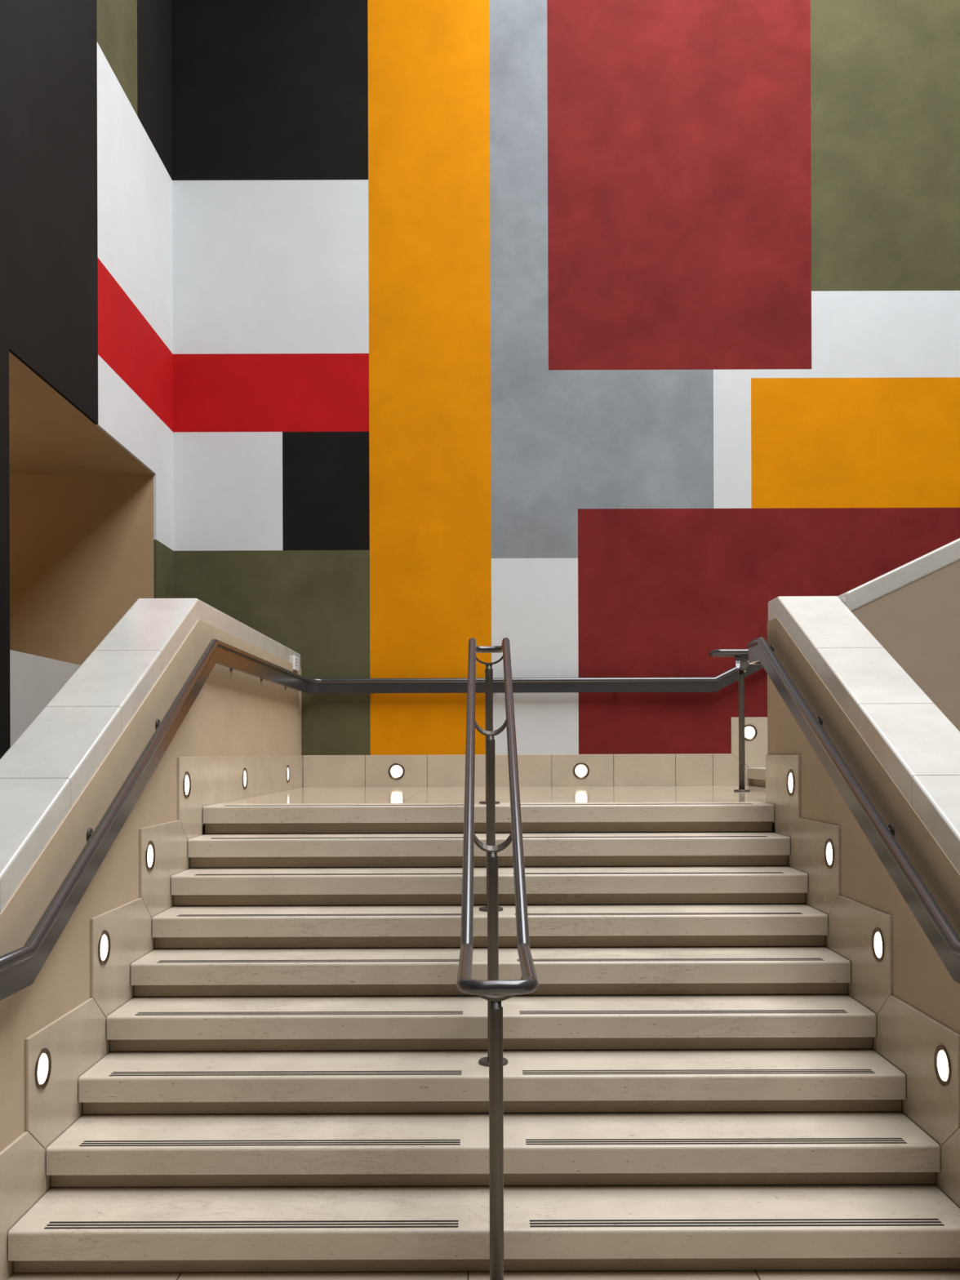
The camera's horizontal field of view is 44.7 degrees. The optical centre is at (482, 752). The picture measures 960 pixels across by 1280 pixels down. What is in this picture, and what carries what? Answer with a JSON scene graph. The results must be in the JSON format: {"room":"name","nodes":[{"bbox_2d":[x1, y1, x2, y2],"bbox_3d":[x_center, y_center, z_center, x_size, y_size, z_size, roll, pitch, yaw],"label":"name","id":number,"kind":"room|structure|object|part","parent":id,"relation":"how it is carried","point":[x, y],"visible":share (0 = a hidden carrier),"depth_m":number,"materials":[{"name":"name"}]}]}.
{"room":"indoor public staircase","nodes":[
{"label":"indoor public staircase","id":0,"kind":"room"},
{"bbox_2d":[0,0,173,759],"bbox_3d":[-4.031,-3.859,2.810,2.964,11.000,13.620,0,0,0],"label":"wall","id":1,"kind":"structure","parent":0,"point":[86,303],"depth_m":8.11,"materials":[{"name":"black paint"}]},
{"bbox_2d":[0,619,302,1151],"bbox_3d":[-1.650,0.466,5.910,0.325,2.334,7.420,0,0,0],"label":"wall","id":2,"kind":"structure","parent":0,"point":[234,713],"depth_m":4.82,"materials":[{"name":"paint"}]},
{"bbox_2d":[0,1131,44,1279],"bbox_3d":[-1.478,1.430,3.546,0.012,0.404,0.774,0,0,0],"label":"trim","id":3,"kind":"structure","parent":2,"relation":"attached to","point":[22,1162],"depth_m":3.70,"materials":[{"name":"stone"}]},
{"bbox_2d":[0,777,70,913],"bbox_3d":[-1.654,0.295,3.928,0.322,0.405,0.618,0,0,0],"label":"coping stone","id":4,"kind":"object","parent":2,"relation":"on","point":[32,811],"visible":1,"depth_m":3.98,"materials":[{"name":"white stone"}]},
{"bbox_2d":[35,1048,51,1089],"bbox_3d":[-1.471,1.058,3.916,0.007,0.134,0.134,0,0,0],"label":"recessed light","id":5,"kind":"object","parent":2,"relation":"attached to","point":[43,1063],"visible":1,"depth_m":3.91,"materials":[{"name":"glass"}]},
{"bbox_2d":[0,706,121,808],"bbox_3d":[-1.655,0.006,4.540,0.322,0.396,0.599,0,0,0],"label":"coping stone","id":6,"kind":"object","parent":2,"relation":"on","point":[71,743],"visible":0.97,"depth_m":4.51,"materials":[{"name":"white stone"}]},
{"bbox_2d":[25,998,105,1194],"bbox_3d":[-1.479,1.230,4.182,0.012,0.604,0.774,0,0,0],"label":"trim","id":7,"kind":"structure","parent":2,"relation":"attached to","point":[75,1042],"depth_m":4.09,"materials":[{"name":"stone"}]},
{"bbox_2d":[45,650,161,733],"bbox_3d":[-1.656,-0.279,5.144,0.322,0.397,0.601,0,0,0],"label":"coping stone","id":8,"kind":"object","parent":2,"relation":"on","point":[123,679],"visible":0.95,"depth_m":5.12,"materials":[{"name":"white stone"}]},
{"bbox_2d":[97,929,110,964],"bbox_3d":[-1.472,0.758,4.551,0.007,0.134,0.134,0,0,0],"label":"recessed light","id":9,"kind":"object","parent":2,"relation":"attached to","point":[104,946],"visible":1,"depth_m":4.55,"materials":[{"name":"glass"}]},
{"bbox_2d":[90,897,151,1056],"bbox_3d":[-1.480,0.930,4.818,0.012,0.604,0.774,0,0,0],"label":"trim","id":10,"kind":"structure","parent":2,"relation":"attached to","point":[128,925],"depth_m":4.72,"materials":[{"name":"stone"}]},
{"bbox_2d":[145,840,155,871],"bbox_3d":[-1.473,0.458,5.187,0.007,0.134,0.134,0,0,0],"label":"recessed light","id":11,"kind":"object","parent":2,"relation":"attached to","point":[150,849],"visible":1,"depth_m":5.19,"materials":[{"name":"glass"}]},
{"bbox_2d":[139,820,186,951],"bbox_3d":[-1.481,0.630,5.453,0.012,0.604,0.774,0,0,0],"label":"trim","id":12,"kind":"structure","parent":2,"relation":"attached to","point":[169,839],"depth_m":5.37,"materials":[{"name":"stone"}]},
{"bbox_2d":[182,771,191,798],"bbox_3d":[-1.474,0.160,5.835,0.007,0.134,0.134,0,0,0],"label":"recessed light","id":13,"kind":"object","parent":2,"relation":"attached to","point":[187,780],"visible":1,"depth_m":5.84,"materials":[{"name":"glass"}]},
{"bbox_2d":[93,598,300,673],"bbox_3d":[-1.657,-0.590,7.534,0.322,0.448,4.171,0,0,0],"label":"coping stone","id":14,"kind":"object","parent":2,"relation":"on","point":[162,624],"visible":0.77,"depth_m":5.91,"materials":[{"name":"white stone"}]},
{"bbox_2d":[292,655,298,671],"bbox_3d":[-1.487,-0.710,9.310,0.020,0.115,0.220,0,0,0],"label":"sign","id":15,"kind":"object","parent":14,"relation":"attached to","point":[295,659],"visible":1,"depth_m":9.26,"materials":[{"name":"white plastic"}]},
{"bbox_2d":[177,755,302,869],"bbox_3d":[-1.482,0.301,7.661,0.012,0.562,3.918,0,0,0],"label":"trim","id":16,"kind":"structure","parent":2,"relation":"attached to","point":[214,780],"depth_m":6.66,"materials":[{"name":"stone"}]},
{"bbox_2d":[242,768,247,789],"bbox_3d":[-1.474,0.160,7.260,0.007,0.134,0.134,0,0,0],"label":"recessed light","id":17,"kind":"object","parent":2,"relation":"attached to","point":[245,771],"visible":1,"depth_m":7.25,"materials":[{"name":"glass"}]},
{"bbox_2d":[286,764,289,782],"bbox_3d":[-1.474,0.160,8.870,0.007,0.134,0.134,0,0,0],"label":"recessed light","id":18,"kind":"object","parent":2,"relation":"attached to","point":[287,766],"visible":1,"depth_m":8.86,"materials":[{"name":"glass"}]},
{"bbox_2d":[0,639,763,1000],"bbox_3d":[1.359,-0.524,5.960,5.699,2.478,7.320,0,0,0],"label":"handrail","id":19,"kind":"object","parent":2,"relation":"attached to","point":[20,968],"visible":0.97,"depth_m":5.74,"materials":[{"name":"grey metal"}]},
{"bbox_2d":[7,994,959,1279],"bbox_3d":[-0.194,1.728,2.960,11.600,0.200,13.920,0,0,0],"label":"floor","id":20,"kind":"structure","parent":0,"point":[830,1274],"depth_m":3.64,"materials":[{"name":"stone"}]},
{"bbox_2d":[8,1183,959,1272],"bbox_3d":[0.037,1.549,3.803,3.009,0.146,0.373,0,0,0],"label":"stair step","id":21,"kind":"structure","parent":20,"relation":"on","point":[908,1226],"depth_m":3.66,"materials":[{"name":"stone"}]},
{"bbox_2d":[46,1111,940,1186],"bbox_3d":[0.036,1.399,4.121,3.009,0.146,0.373,0,0,0],"label":"stair step","id":22,"kind":"structure","parent":21,"relation":"on","point":[681,1148],"depth_m":3.98,"materials":[{"name":"stone"}]},
{"bbox_2d":[78,1048,906,1114],"bbox_3d":[0.036,1.249,4.439,3.009,0.146,0.373,0,0,0],"label":"stair step","id":23,"kind":"structure","parent":22,"relation":"on","point":[740,1080],"depth_m":4.29,"materials":[{"name":"stone"}]},
{"bbox_2d":[106,994,875,1051],"bbox_3d":[0.035,1.099,4.757,3.009,0.146,0.373,0,0,0],"label":"stair step","id":24,"kind":"structure","parent":23,"relation":"on","point":[770,1021],"depth_m":4.61,"materials":[{"name":"stone"}]},
{"bbox_2d":[130,946,850,996],"bbox_3d":[0.035,0.949,5.075,3.009,0.146,0.373,0,0,0],"label":"stair step","id":25,"kind":"structure","parent":24,"relation":"on","point":[817,970],"depth_m":4.93,"materials":[{"name":"stone"}]},
{"bbox_2d":[151,903,827,948],"bbox_3d":[0.034,0.799,5.392,3.009,0.146,0.373,0,0,0],"label":"stair step","id":26,"kind":"structure","parent":25,"relation":"on","point":[794,924],"depth_m":5.21,"materials":[{"name":"stone"}]},
{"bbox_2d":[171,866,808,905],"bbox_3d":[0.034,0.649,5.710,3.009,0.146,0.373,0,0,0],"label":"stair step","id":27,"kind":"structure","parent":26,"relation":"on","point":[682,884],"depth_m":5.53,"materials":[{"name":"stone"}]},
{"bbox_2d":[187,831,790,867],"bbox_3d":[0.033,0.499,6.028,3.009,0.146,0.373,0,0,0],"label":"stair step","id":28,"kind":"structure","parent":27,"relation":"on","point":[745,848],"depth_m":5.84,"materials":[{"name":"stone"}]},
{"bbox_2d":[203,801,773,833],"bbox_3d":[0.033,0.349,6.318,3.009,0.146,0.318,0,0,0],"label":"stair step","id":29,"kind":"structure","parent":28,"relation":"on","point":[709,816],"depth_m":6.16,"materials":[{"name":"stone"}]},
{"bbox_2d":[456,637,537,1279],"bbox_3d":[0.039,0.509,4.845,0.216,2.236,3.669,0,0,0],"label":"handrail","id":30,"kind":"object","parent":20,"relation":"on","point":[494,990],"visible":1,"depth_m":4.08,"materials":[{"name":"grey metal"}]},
{"bbox_3d":[0.037,-0.103,6.360,0.042,0.760,0.042,0,0,0],"label":"post","id":31,"kind":"part","parent":30,"relation":"part of","materials":[{"name":"metal"}]},
{"bbox_3d":[0.039,0.320,5.400,0.042,0.814,0.042,0,0,0],"label":"post","id":32,"kind":"part","parent":30,"relation":"part of","materials":[{"name":"metal"}]},
{"bbox_3d":[0.040,0.772,4.436,0.042,0.810,0.042,0,0,0],"label":"post","id":33,"kind":"part","parent":30,"relation":"part of","materials":[{"name":"metal"}]},
{"bbox_3d":[0.042,1.179,3.480,0.042,0.895,0.042,0,0,0],"label":"post","id":34,"kind":"part","parent":30,"relation":"part of","materials":[{"name":"metal"}]},
{"bbox_3d":[0.038,0.010,4.845,0.216,1.237,3.669,0,0,0],"label":"rail","id":35,"kind":"part","parent":30,"relation":"part of","materials":[{"name":"silver metal"}]},
{"bbox_2d":[216,785,765,804],"bbox_3d":[2.052,0.330,7.980,7.059,0.120,3.236,0,0,0],"label":"floor","id":36,"kind":"structure","parent":0,"point":[527,793],"depth_m":7.67,"materials":[{"name":"stone"}]},
{"bbox_2d":[708,648,750,791],"bbox_3d":[2.905,-0.677,8.200,2.624,1.888,0.216,0,0,0],"label":"handrail","id":37,"kind":"object","parent":36,"relation":"on","point":[740,655],"visible":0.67,"depth_m":8.18,"materials":[{"name":"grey metal"}]},
{"bbox_3d":[2.904,-1.153,8.200,2.624,0.936,0.216,0,0,0],"label":"rail","id":38,"kind":"part","parent":37,"relation":"part of","materials":[{"name":"silver metal"}]},
{"bbox_3d":[1.819,-0.151,8.200,0.042,0.844,0.042,0,0,0],"label":"post","id":39,"kind":"part","parent":37,"relation":"part of","materials":[{"name":"metal"}]},
{"bbox_2d":[747,767,765,786],"bbox_3d":[2.367,0.194,7.998,0.373,0.150,3.196,0,0,0],"label":"stair step","id":40,"kind":"structure","parent":36,"relation":"on","point":[757,775],"depth_m":9.33,"materials":[{"name":"stone"}]},
{"bbox_2d":[171,0,959,948],"bbox_3d":[1.523,-2.528,9.770,8.136,8.300,0.300,0,0,0],"label":"wall","id":41,"kind":"structure","parent":0,"point":[594,337],"depth_m":9.62,"materials":[{"name":"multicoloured paint"}]},
{"bbox_2d":[302,755,364,786],"bbox_3d":[-1.219,0.200,9.610,0.510,0.362,0.020,0,0,0],"label":"trim","id":42,"kind":"structure","parent":41,"relation":"attached to","point":[318,771],"depth_m":9.60,"materials":[{"name":"stone"}]},
{"bbox_2d":[365,755,426,786],"bbox_3d":[-0.708,0.199,9.610,0.506,0.362,0.020,0,0,0],"label":"trim","id":43,"kind":"structure","parent":41,"relation":"attached to","point":[377,766],"depth_m":9.60,"materials":[{"name":"stone"}]},
{"bbox_2d":[388,763,404,779],"bbox_3d":[-0.705,0.152,9.598,0.134,0.134,0.007,0,0,0],"label":"recessed light","id":44,"kind":"object","parent":41,"relation":"attached to","point":[396,771],"visible":1,"depth_m":9.60,"materials":[{"name":"glass"}]},
{"bbox_2d":[426,754,485,786],"bbox_3d":[-0.198,0.197,9.610,0.508,0.362,0.020,0,0,0],"label":"trim","id":45,"kind":"structure","parent":41,"relation":"attached to","point":[443,771],"depth_m":9.60,"materials":[{"name":"stone"}]},
{"bbox_2d":[494,754,551,786],"bbox_3d":[0.313,0.195,9.610,0.508,0.362,0.020,0,0,0],"label":"trim","id":46,"kind":"structure","parent":41,"relation":"attached to","point":[534,770],"depth_m":9.60,"materials":[{"name":"stone"}]},
{"bbox_2d":[573,762,589,778],"bbox_3d":[0.811,0.147,9.598,0.134,0.134,0.007,0,0,0],"label":"recessed light","id":47,"kind":"object","parent":41,"relation":"attached to","point":[580,771],"visible":1,"depth_m":9.60,"materials":[{"name":"glass"}]},
{"bbox_2d":[551,754,613,786],"bbox_3d":[0.824,0.193,9.610,0.507,0.362,0.020,0,0,0],"label":"trim","id":48,"kind":"structure","parent":41,"relation":"attached to","point":[601,766],"depth_m":9.60,"materials":[{"name":"stone"}]},
{"bbox_2d":[613,754,675,786],"bbox_3d":[1.333,0.191,9.610,0.506,0.362,0.020,0,0,0],"label":"trim","id":49,"kind":"structure","parent":41,"relation":"attached to","point":[629,770],"depth_m":9.60,"materials":[{"name":"stone"}]},
{"bbox_2d":[675,753,712,786],"bbox_3d":[1.741,0.190,9.610,0.304,0.362,0.020,0,0,0],"label":"trim","id":50,"kind":"structure","parent":41,"relation":"attached to","point":[691,770],"depth_m":9.60,"materials":[{"name":"stone"}]},
{"bbox_2d":[712,753,749,786],"bbox_3d":[2.043,0.189,9.610,0.294,0.362,0.020,0,0,0],"label":"trim","id":51,"kind":"structure","parent":41,"relation":"attached to","point":[725,766],"depth_m":9.60,"materials":[{"name":"stone"}]},
{"bbox_2d":[730,717,767,785],"bbox_3d":[2.397,-0.012,9.610,0.705,0.562,0.020,0,0,0],"label":"trim","id":52,"kind":"structure","parent":41,"relation":"attached to","point":[755,749],"depth_m":9.60,"materials":[{"name":"stone"}]},
{"bbox_2d":[744,724,757,740],"bbox_3d":[2.189,-0.168,9.598,0.134,0.134,0.007,0,0,0],"label":"recessed light","id":53,"kind":"object","parent":41,"relation":"attached to","point":[750,731],"visible":0.8,"depth_m":9.60,"materials":[{"name":"glass"}]},
{"bbox_2d":[767,617,959,1184],"bbox_3d":[1.716,0.454,4.280,0.325,2.334,4.160,0,0,0],"label":"wall","id":54,"kind":"structure","parent":0,"point":[921,980],"depth_m":4.65,"materials":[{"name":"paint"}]},
{"bbox_2d":[768,595,779,621],"bbox_3d":[1.715,-0.769,6.261,0.322,0.113,0.199,0,0,0],"label":"coping stone","id":55,"kind":"object","parent":54,"relation":"on","point":[772,605],"visible":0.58,"depth_m":6.26,"materials":[{"name":"white stone"}]},
{"bbox_2d":[765,754,800,866],"bbox_3d":[1.547,0.291,6.031,0.012,0.562,0.658,0,0,0],"label":"trim","id":56,"kind":"structure","parent":54,"relation":"attached to","point":[787,808],"depth_m":5.98,"materials":[{"name":"stone"}]},
{"bbox_2d":[786,769,794,795],"bbox_3d":[1.538,0.150,5.835,0.007,0.134,0.134,0,0,0],"label":"recessed light","id":57,"kind":"object","parent":54,"relation":"attached to","point":[790,777],"visible":1,"depth_m":5.83,"materials":[{"name":"glass"}]},
{"bbox_2d":[791,817,840,949],"bbox_3d":[1.548,0.620,5.453,0.012,0.604,0.774,0,0,0],"label":"trim","id":58,"kind":"structure","parent":54,"relation":"attached to","point":[809,837],"depth_m":5.35,"materials":[{"name":"stone"}]},
{"bbox_2d":[824,838,834,868],"bbox_3d":[1.539,0.448,5.187,0.007,0.134,0.134,0,0,0],"label":"recessed light","id":59,"kind":"object","parent":54,"relation":"attached to","point":[828,846],"visible":1,"depth_m":5.18,"materials":[{"name":"glass"}]},
{"bbox_2d":[777,595,884,671],"bbox_3d":[1.716,-0.601,5.803,0.322,0.448,0.709,0,0,0],"label":"coping stone","id":60,"kind":"object","parent":54,"relation":"on","point":[813,623],"visible":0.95,"depth_m":5.77,"materials":[{"name":"white stone"}]},
{"bbox_2d":[746,636,959,983],"bbox_3d":[2.835,-0.503,4.421,2.745,2.424,4.242,0,0,0],"label":"handrail","id":61,"kind":"object","parent":54,"relation":"attached to","point":[943,937],"visible":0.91,"depth_m":4.46,"materials":[{"name":"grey metal"}]},
{"bbox_2d":[828,895,892,1053],"bbox_3d":[1.549,0.920,4.818,0.012,0.604,0.774,0,0,0],"label":"trim","id":62,"kind":"structure","parent":54,"relation":"attached to","point":[852,924],"depth_m":4.73,"materials":[{"name":"stone"}]},
{"bbox_2d":[816,648,933,729],"bbox_3d":[1.717,-0.290,5.144,0.322,0.397,0.601,0,0,0],"label":"coping stone","id":63,"kind":"object","parent":54,"relation":"on","point":[855,677],"visible":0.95,"depth_m":5.12,"materials":[{"name":"white stone"}]},
{"bbox_2d":[871,927,884,962],"bbox_3d":[1.540,0.748,4.551,0.007,0.134,0.134,0,0,0],"label":"recessed light","id":64,"kind":"object","parent":54,"relation":"attached to","point":[877,940],"visible":1,"depth_m":4.55,"materials":[{"name":"glass"}]},
{"bbox_2d":[857,703,959,805],"bbox_3d":[1.718,-0.005,4.540,0.322,0.396,0.599,0,0,0],"label":"coping stone","id":65,"kind":"object","parent":54,"relation":"on","point":[908,740],"visible":0.96,"depth_m":4.54,"materials":[{"name":"white stone"}]},
{"bbox_2d":[877,995,959,1191],"bbox_3d":[1.550,1.220,4.182,0.012,0.604,0.774,0,0,0],"label":"trim","id":66,"kind":"structure","parent":54,"relation":"attached to","point":[908,1039],"depth_m":4.09,"materials":[{"name":"stone"}]},
{"bbox_2d":[911,775,959,873],"bbox_3d":[1.719,0.284,3.928,0.322,0.405,0.618,0,0,0],"label":"coping stone","id":67,"kind":"object","parent":54,"relation":"on","point":[935,799],"visible":1,"depth_m":4.06,"materials":[{"name":"white stone"}]},
{"bbox_2d":[933,1044,951,1086],"bbox_3d":[1.541,1.048,3.916,0.007,0.134,0.134,0,0,0],"label":"recessed light","id":68,"kind":"object","parent":54,"relation":"attached to","point":[942,1064],"visible":1,"depth_m":3.92,"materials":[{"name":"glass"}]},
{"bbox_2d":[942,1128,959,1208],"bbox_3d":[1.551,1.420,3.546,0.012,0.404,0.774,0,0,0],"label":"trim","id":69,"kind":"structure","parent":54,"relation":"attached to","point":[951,1148],"depth_m":3.84,"materials":[{"name":"stone"}]},
{"bbox_2d":[851,560,959,731],"bbox_3d":[3.738,-0.431,6.196,3.721,4.090,0.320,0,0,0],"label":"wall","id":70,"kind":"structure","parent":0,"point":[917,624],"depth_m":6.04,"materials":[{"name":"beige paint"}]},
{"bbox_2d":[837,537,959,611],"bbox_3d":[3.735,-1.655,6.196,3.719,1.862,0.329,0,0,0],"label":"coping stone","id":71,"kind":"object","parent":70,"relation":"on","point":[948,554],"visible":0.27,"depth_m":6.03,"materials":[{"name":"white stone"}]}
]}

